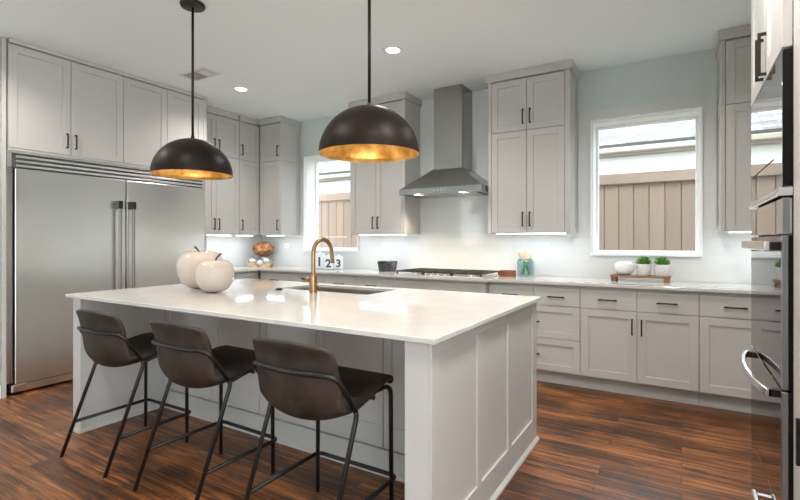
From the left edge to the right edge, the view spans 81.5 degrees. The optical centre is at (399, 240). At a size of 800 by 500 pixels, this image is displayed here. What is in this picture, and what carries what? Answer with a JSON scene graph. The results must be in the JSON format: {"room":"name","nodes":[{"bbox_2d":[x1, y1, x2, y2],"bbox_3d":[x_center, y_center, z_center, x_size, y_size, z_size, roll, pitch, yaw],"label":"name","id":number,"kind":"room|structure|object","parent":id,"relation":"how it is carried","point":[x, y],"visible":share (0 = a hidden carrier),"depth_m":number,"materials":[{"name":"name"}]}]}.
{"room":"kitchen","nodes":[
{"label":"kitchen","id":0,"kind":"room"},
{"bbox_2d":[0,0,750,126],"bbox_3d":[-0.545,-1.710,0.307,9.650,0.120,9.960,0,0,31],"label":"ceiling","id":1,"kind":"structure","parent":0,"point":[299,60],"depth_m":3.75,"materials":[{"name":"paint"}]},
{"bbox_2d":[150,0,232,179],"bbox_3d":[-1.444,-1.054,3.236,0.530,1.191,0.530,0,0,31],"label":"pendant light","id":2,"kind":"object","parent":1,"relation":"hanging from","point":[192,158],"visible":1,"depth_m":3.12,"materials":[{"name":"brown metal"}]},
{"bbox_2d":[179,67,221,80],"bbox_3d":[-1.976,-1.641,4.590,0.400,0.016,0.200,0,0,31],"label":"ceiling vent","id":3,"kind":"object","parent":1,"relation":"in","point":[201,73],"visible":0.93,"depth_m":4.57,"materials":[{"name":"white metal"}]},
{"bbox_2d":[232,86,249,91],"bbox_3d":[-1.727,-1.645,5.045,0.184,0.008,0.184,0,0,31],"label":"recessed light","id":4,"kind":"object","parent":1,"relation":"in","point":[236,88],"visible":1,"depth_m":5.04,"materials":[{"name":"white paint"}]},
{"bbox_2d":[319,0,418,162],"bbox_3d":[-0.162,-1.054,2.459,0.530,1.191,0.530,0,0,31],"label":"pendant light","id":5,"kind":"object","parent":1,"relation":"hanging from","point":[369,133],"visible":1,"depth_m":2.30,"materials":[{"name":"brown metal"}]},
{"bbox_2d":[382,46,403,54],"bbox_3d":[-0.061,-1.645,4.015,0.184,0.008,0.184,0,0,31],"label":"recessed light","id":6,"kind":"object","parent":1,"relation":"in","point":[390,50],"visible":1,"depth_m":4.01,"materials":[{"name":"white paint"}]},
{"bbox_2d":[0,379,752,499],"bbox_3d":[-0.545,1.320,0.307,9.650,0.100,9.960,0,0,31],"label":"floor","id":7,"kind":"structure","parent":0,"point":[593,444],"depth_m":2.70,"materials":[{"name":"brown wood"}]},
{"bbox_2d":[0,36,5,397],"bbox_3d":[-3.462,-0.190,3.910,0.623,2.918,0.030,0,0,31],"label":"end panel","id":8,"kind":"object","parent":7,"relation":"on","point":[2,39],"visible":1,"depth_m":3.75,"materials":[{"name":"paint"}]},
{"bbox_2d":[6,150,204,393],"bbox_3d":[-2.938,0.258,4.686,0.676,2.000,1.831,0,0,31],"label":"refrigerator","id":9,"kind":"object","parent":7,"relation":"on","point":[73,225],"visible":0.62,"depth_m":4.15,"materials":[{"name":"silver metal"}]},
{"bbox_2d":[59,309,190,477],"bbox_3d":[-1.651,0.834,2.847,0.497,0.878,0.565,0,0,30],"label":"bar stool","id":10,"kind":"object","parent":7,"relation":"on","point":[105,341],"visible":0.81,"depth_m":2.66,"materials":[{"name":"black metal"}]},
{"bbox_2d":[132,320,276,499],"bbox_3d":[-1.003,0.834,2.460,0.497,0.878,0.565,0,0,32],"label":"bar stool","id":11,"kind":"object","parent":7,"relation":"on","point":[185,354],"visible":0.91,"depth_m":2.29,"materials":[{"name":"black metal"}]},
{"bbox_2d":[204,98,206,250],"bbox_3d":[-2.492,-0.190,5.502,0.609,2.918,0.020,0,0,31],"label":"end panel","id":12,"kind":"object","parent":7,"relation":"on","point":[205,188],"visible":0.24,"depth_m":5.35,"materials":[{"name":"paint"}]},
{"bbox_2d":[234,271,258,278],"bbox_3d":[-2.261,0.826,5.830,0.662,0.888,0.776,0,0,31],"label":"base cabinet","id":13,"kind":"object","parent":7,"relation":"on","point":[250,274],"visible":0.02,"depth_m":5.84,"materials":[{"name":"paint"}]},
{"bbox_2d":[234,265,750,293],"bbox_3d":[0.274,0.369,4.636,6.238,0.026,1.365,0,0,31],"label":"countertop","id":14,"kind":"structure","parent":13,"relation":"on","point":[737,288],"depth_m":4.18,"materials":[{"name":"white stone"}]},
{"bbox_2d":[246,262,273,266],"bbox_3d":[-1.941,0.328,6.439,0.366,0.055,0.136,0,0,0],"label":"serving tray","id":15,"kind":"object","parent":14,"relation":"on","point":[247,263],"visible":0.97,"depth_m":6.37,"materials":[{"name":"brown wood"}]},
{"bbox_2d":[248,258,256,262],"bbox_3d":[-2.046,0.288,6.441,0.114,0.114,0.114,0,0,31],"label":"decorative ball","id":16,"kind":"object","parent":15,"relation":"on","point":[251,260],"visible":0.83,"depth_m":6.40,"materials":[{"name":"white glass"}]},
{"bbox_2d":[253,242,273,262],"bbox_3d":[-1.933,0.183,6.579,0.289,0.346,0.281,0,0,31],"label":"ball ornament","id":17,"kind":"object","parent":15,"relation":"on","point":[262,249],"visible":0.98,"depth_m":6.49,"materials":[{"name":"brown ceramic"}]},
{"bbox_2d":[263,258,270,262],"bbox_3d":[-1.846,0.288,6.440,0.114,0.114,0.114,0,0,31],"label":"decorative ball","id":18,"kind":"object","parent":15,"relation":"on","point":[265,260],"visible":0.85,"depth_m":6.40,"materials":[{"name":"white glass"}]},
{"bbox_2d":[315,252,324,268],"bbox_3d":[-1.034,0.247,5.978,0.132,0.216,0.133,0,0,-7],"label":"canister","id":19,"kind":"object","parent":14,"relation":"on","point":[319,257],"visible":0.84,"depth_m":5.91,"materials":[{"name":"white ceramic"}]},
{"bbox_2d":[324,254,332,269],"bbox_3d":[-0.895,0.261,5.805,0.112,0.189,0.113,0,0,-7],"label":"canister","id":20,"kind":"object","parent":14,"relation":"on","point":[328,265],"visible":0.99,"depth_m":5.75,"materials":[{"name":"white ceramic"}]},
{"bbox_2d":[334,255,342,268],"bbox_3d":[-0.778,0.265,5.875,0.112,0.181,0.113,0,0,-7],"label":"canister","id":21,"kind":"object","parent":14,"relation":"on","point":[338,260],"visible":0.99,"depth_m":5.82,"materials":[{"name":"white ceramic"}]},
{"bbox_2d":[377,261,396,271],"bbox_3d":[-0.146,0.296,5.457,0.179,0.118,0.179,0,0,23],"label":"square container","id":22,"kind":"object","parent":14,"relation":"on","point":[386,266],"visible":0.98,"depth_m":5.39,"materials":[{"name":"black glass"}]},
{"bbox_2d":[394,268,498,278],"bbox_3d":[0.499,0.332,4.843,1.000,0.048,0.540,0,0,31],"label":"cooktop","id":23,"kind":"object","parent":14,"relation":"in","point":[434,272],"visible":0.99,"depth_m":4.71,"materials":[{"name":"silver metal"}]},
{"bbox_2d":[499,270,515,276],"bbox_3d":[1.075,0.324,4.635,0.144,0.062,0.090,0,0,35],"label":"wooden box","id":24,"kind":"object","parent":14,"relation":"on","point":[502,273],"visible":1,"depth_m":4.60,"materials":[{"name":"brown wood"}]},
{"bbox_2d":[610,274,670,282],"bbox_3d":[2.116,0.329,4.096,0.470,0.052,0.150,0,0,31],"label":"wooden tray","id":25,"kind":"object","parent":14,"relation":"on","point":[614,277],"visible":0.99,"depth_m":4.04,"materials":[{"name":"brown wood"}]},
{"bbox_2d":[614,261,634,274],"bbox_3d":[2.010,0.242,4.161,0.167,0.121,0.167,0,0,31],"label":"vase","id":26,"kind":"object","parent":25,"relation":"on","point":[621,267],"visible":1,"depth_m":4.10,"materials":[{"name":"white ceramic"}]},
{"bbox_2d":[636,256,651,275],"bbox_3d":[2.145,0.216,4.085,0.140,0.174,0.139,0,0,31],"label":"potted plant","id":27,"kind":"object","parent":25,"relation":"on","point":[643,267],"visible":0.99,"depth_m":4.05,"materials":[{"name":"green plant"}]},
{"bbox_2d":[653,256,670,275],"bbox_3d":[2.260,0.214,4.007,0.131,0.177,0.140,0,0,31],"label":"potted plant","id":28,"kind":"object","parent":25,"relation":"on","point":[662,268],"visible":0.99,"depth_m":3.97,"materials":[{"name":"green plant"}]},
{"bbox_3d":[1.264,0.266,4.678,0.170,0.178,0.170,0,0,31],"label":"jar","id":29,"kind":"object","parent":14,"relation":"on","visible":0},
{"bbox_2d":[517,249,529,274],"bbox_3d":[1.257,0.211,4.717,0.132,0.258,0.018,0,0,31],"label":"flower","id":30,"kind":"object","parent":29,"relation":"in","point":[520,252],"visible":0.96,"depth_m":4.72,"materials":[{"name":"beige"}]},
{"bbox_2d":[521,251,531,274],"bbox_3d":[1.264,0.219,4.640,0.116,0.240,0.018,0,0,31],"label":"flower","id":31,"kind":"object","parent":29,"relation":"in","point":[527,256],"visible":1,"depth_m":4.64,"materials":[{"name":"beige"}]},
{"bbox_2d":[260,271,324,282],"bbox_3d":[-1.196,0.826,5.951,1.093,0.888,0.640,0,0,31],"label":"base cabinet","id":32,"kind":"object","parent":7,"relation":"on","point":[264,275],"visible":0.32,"depth_m":5.73,"materials":[{"name":"paint"}]},
{"bbox_2d":[73,298,538,499],"bbox_3d":[-0.662,0.824,3.039,2.732,0.892,1.474,0,0,31],"label":"kitchen island","id":33,"kind":"object","parent":7,"relation":"on","point":[465,404],"visible":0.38,"depth_m":2.57,"materials":[{"name":"paint"}]},
{"bbox_2d":[66,278,541,344],"bbox_3d":[-0.673,0.367,3.044,2.778,0.022,1.502,0,0,31],"label":"island countertop","id":34,"kind":"structure","parent":33,"relation":"on","point":[432,317],"depth_m":2.56,"materials":[{"name":"white stone"}]},
{"bbox_2d":[176,246,222,287],"bbox_3d":[-1.506,0.196,3.504,0.333,0.318,0.333,0,0,11],"label":"apple","id":35,"kind":"object","parent":34,"relation":"on","point":[186,263],"visible":0.65,"depth_m":3.37,"materials":[{"name":"beige ceramic"}]},
{"bbox_2d":[194,253,234,292],"bbox_3d":[-1.283,0.218,3.217,0.261,0.274,0.261,0,0,11],"label":"apple","id":36,"kind":"object","parent":34,"relation":"on","point":[212,276],"visible":1,"depth_m":3.12,"materials":[{"name":"beige ceramic"}]},
{"bbox_2d":[301,237,333,292],"bbox_3d":[-0.581,0.166,3.312,0.133,0.381,0.251,0,0,31],"label":"faucet","id":37,"kind":"object","parent":34,"relation":"on","point":[312,279],"visible":1,"depth_m":3.20,"materials":[{"name":"gold metal"}]},
{"bbox_2d":[297,287,383,294],"bbox_3d":[-0.467,0.480,3.453,0.846,0.202,0.404,0,0,31],"label":"sink","id":38,"kind":"object","parent":34,"relation":"in","point":[352,291],"visible":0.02,"depth_m":3.66,"materials":[{"name":"silver metal"}]},
{"bbox_2d":[244,337,395,499],"bbox_3d":[-0.347,0.834,2.050,0.497,0.878,0.565,0,0,31],"label":"bar stool","id":39,"kind":"object","parent":7,"relation":"on","point":[300,380],"visible":1,"depth_m":1.88,"materials":[{"name":"brown leather"}]},
{"bbox_2d":[325,274,386,286],"bbox_3d":[-0.344,0.826,5.434,0.895,0.888,0.640,0,0,31],"label":"base cabinet","id":40,"kind":"object","parent":7,"relation":"on","point":[377,281],"visible":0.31,"depth_m":5.18,"materials":[{"name":"paint"}]},
{"bbox_2d":[387,277,488,292],"bbox_3d":[0.494,0.826,4.885,1.098,0.888,0.710,0,0,31],"label":"base cabinet","id":41,"kind":"object","parent":7,"relation":"on","point":[426,284],"visible":0.11,"depth_m":4.57,"materials":[{"name":"paint"}]},
{"bbox_2d":[489,282,581,386],"bbox_3d":[1.334,0.826,4.416,0.817,0.888,0.640,0,0,31],"label":"base cabinet","id":42,"kind":"object","parent":7,"relation":"on","point":[558,311],"visible":0.44,"depth_m":4.07,"materials":[{"name":"paint"}]},
{"bbox_2d":[580,286,698,404],"bbox_3d":[2.049,0.826,3.983,0.852,0.888,0.640,0,0,31],"label":"base cabinet","id":43,"kind":"object","parent":7,"relation":"on","point":[636,342],"visible":0.96,"depth_m":3.72,"materials":[{"name":"paint"}]},
{"bbox_2d":[699,292,752,413],"bbox_3d":[2.605,0.826,3.646,0.447,0.888,0.640,0,0,31],"label":"base cabinet","id":44,"kind":"object","parent":7,"relation":"on","point":[724,318],"visible":0.51,"depth_m":3.44,"materials":[{"name":"paint"}]},
{"bbox_2d":[751,0,799,499],"bbox_3d":[1.651,-0.189,1.584,0.717,2.918,0.875,0,0,31],"label":"tall cabinet","id":45,"kind":"object","parent":7,"relation":"on","point":[775,24],"depth_m":1.45,"materials":[{"name":"paint"}]},
{"bbox_2d":[741,196,793,499],"bbox_3d":[1.535,0.501,1.683,0.471,1.278,0.761,0,0,31],"label":"double oven","id":46,"kind":"object","parent":45,"relation":"in","point":[771,374],"visible":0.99,"depth_m":1.55,"materials":[{"name":"black"}]},
{"bbox_2d":[748,48,793,208],"bbox_3d":[1.555,-0.369,1.669,0.422,0.457,0.764,0,0,31],"label":"microwave","id":47,"kind":"object","parent":45,"relation":"in","point":[772,112],"visible":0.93,"depth_m":1.57,"materials":[{"name":"black"}]},
{"bbox_2d":[795,418,799,465],"bbox_3d":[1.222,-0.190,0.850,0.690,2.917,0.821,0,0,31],"label":"handle","id":48,"kind":"object","parent":45,"relation":"attached to","point":[797,420],"visible":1,"depth_m":1.23,"materials":[{"name":"metal"}]},
{"bbox_2d":[300,48,738,283],"bbox_3d":[0.697,-0.190,5.343,6.550,2.920,0.260,0,0,31],"label":"wall","id":49,"kind":"structure","parent":0,"point":[693,74],"depth_m":4.29,"materials":[{"name":"paint"}]},
{"bbox_2d":[259,116,301,235],"bbox_3d":[-1.655,-0.857,6.382,0.440,1.583,0.401,0,0,31],"label":"upper cabinet","id":50,"kind":"object","parent":49,"relation":"attached to","point":[279,135],"visible":1,"depth_m":6.26,"materials":[{"name":"paint"}]},
{"bbox_2d":[303,155,358,251],"bbox_3d":[-0.858,-0.508,6.261,0.932,1.299,0.284,0,0,31],"label":"window","id":51,"kind":"structure","parent":49,"relation":"in","point":[310,165],"depth_m":6.45,"materials":[{"name":"white paint"}]},
{"bbox_2d":[349,92,421,234],"bbox_3d":[-0.179,-0.857,5.487,0.787,1.583,0.401,0,0,31],"label":"upper cabinet","id":52,"kind":"object","parent":49,"relation":"attached to","point":[377,207],"visible":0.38,"depth_m":5.32,"materials":[{"name":"paint"}]},
{"bbox_2d":[399,84,487,198],"bbox_3d":[0.523,-1.068,4.990,0.942,1.162,0.503,0,0,31],"label":"range hood","id":53,"kind":"object","parent":49,"relation":"attached to","point":[452,175],"visible":0.98,"depth_m":4.93,"materials":[{"name":"metal"}]},
{"bbox_2d":[262,89,757,283],"bbox_3d":[0.631,-0.646,5.225,6.240,2.005,0.010,0,0,31],"label":"backsplash","id":54,"kind":"structure","parent":49,"relation":"attached to","point":[454,234],"depth_m":4.89,"materials":[{"name":"white tile"}]},
{"bbox_2d":[284,243,289,247],"bbox_3d":[-1.605,0.070,6.571,0.116,0.072,0.008,0,0,31],"label":"outlet","id":55,"kind":"object","parent":54,"relation":"attached to","point":[286,245],"visible":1,"depth_m":6.56,"materials":[{"name":"white plastic"}]},
{"bbox_2d":[382,242,389,247],"bbox_3d":[-0.169,0.055,5.699,0.116,0.072,0.008,0,0,31],"label":"outlet","id":56,"kind":"object","parent":54,"relation":"attached to","point":[384,244],"visible":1,"depth_m":5.70,"materials":[{"name":"white plastic"}]},
{"bbox_2d":[538,243,548,249],"bbox_3d":[1.456,0.055,4.714,0.116,0.072,0.008,0,0,31],"label":"outlet","id":57,"kind":"object","parent":54,"relation":"attached to","point":[541,246],"visible":1,"depth_m":4.71,"materials":[{"name":"white plastic"}]},
{"bbox_2d":[486,59,579,233],"bbox_3d":[1.305,-0.857,4.587,0.823,1.583,0.401,0,0,31],"label":"upper cabinet","id":58,"kind":"object","parent":49,"relation":"attached to","point":[533,111],"visible":1,"depth_m":4.43,"materials":[{"name":"paint"}]},
{"bbox_2d":[590,106,702,256],"bbox_3d":[2.288,-0.508,4.353,0.914,1.299,0.284,0,0,31],"label":"window","id":59,"kind":"structure","parent":49,"relation":"in","point":[696,113],"depth_m":4.34,"materials":[{"name":"white paint"}]},
{"bbox_2d":[715,24,754,232],"bbox_3d":[2.892,-0.857,3.624,0.704,1.583,0.401,0,0,31],"label":"upper cabinet","id":60,"kind":"object","parent":49,"relation":"attached to","point":[733,45],"visible":0.49,"depth_m":3.61,"materials":[{"name":"paint"}]},
{"bbox_3d":[-4.606,-0.190,2.771,0.150,2.920,9.960,0,0,31],"label":"wall","id":61,"kind":"structure","parent":0,"visible":0},
{"bbox_2d":[6,38,124,164],"bbox_3d":[-3.194,-1.196,4.314,0.640,0.905,0.913,0,0,31],"label":"upper cabinet","id":62,"kind":"object","parent":61,"relation":"attached to","point":[58,104],"visible":0.98,"depth_m":4.11,"materials":[{"name":"paint"}]},
{"bbox_2d":[123,73,205,168],"bbox_3d":[-2.720,-1.196,5.095,0.640,0.905,0.912,0,0,31],"label":"upper cabinet","id":63,"kind":"object","parent":61,"relation":"attached to","point":[155,114],"visible":0.42,"depth_m":4.80,"materials":[{"name":"paint"}]},
{"bbox_2d":[207,105,238,235],"bbox_3d":[-2.415,-0.857,5.869,0.381,1.583,0.680,0,0,31],"label":"upper cabinet","id":64,"kind":"object","parent":61,"relation":"attached to","point":[222,125],"visible":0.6,"depth_m":5.89,"materials":[{"name":"paint"}]},
{"bbox_2d":[207,235,261,266],"bbox_3d":[-2.390,0.113,6.269,0.010,0.486,1.340,0,0,31],"label":"backsplash","id":65,"kind":"structure","parent":61,"relation":"attached to","point":[238,250],"depth_m":6.44,"materials":[{"name":"white tile"}]},
{"bbox_2d":[236,115,259,235],"bbox_3d":[-2.144,-0.857,6.316,0.381,1.583,0.363,0,0,31],"label":"upper cabinet","id":66,"kind":"object","parent":61,"relation":"attached to","point":[249,131],"visible":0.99,"depth_m":6.23,"materials":[{"name":"paint"}]},
{"label":"outside","id":67,"kind":"structure","parent":0,"visible":0},
{"bbox_3d":[5.674,1.695,17.067,36.000,0.150,24.930,0,0,31],"label":"ground","id":68,"kind":"structure","parent":67,"visible":0},
{"bbox_2d":[319,169,694,250],"bbox_3d":[-0.408,0.385,7.917,19.090,2.470,0.205,0,0,31],"label":"wooden fence","id":69,"kind":"object","parent":68,"relation":"on","point":[653,210],"visible":0.03,"depth_m":5.80,"materials":[{"name":"brown wood"}]},
{"bbox_2d":[319,120,694,193],"bbox_3d":[1.534,-1.547,12.169,30.000,6.335,6.301,0,0,31],"label":"house","id":70,"kind":"structure","parent":68,"relation":"on","point":[671,145],"depth_m":7.45,"materials":[{"name":"white"}]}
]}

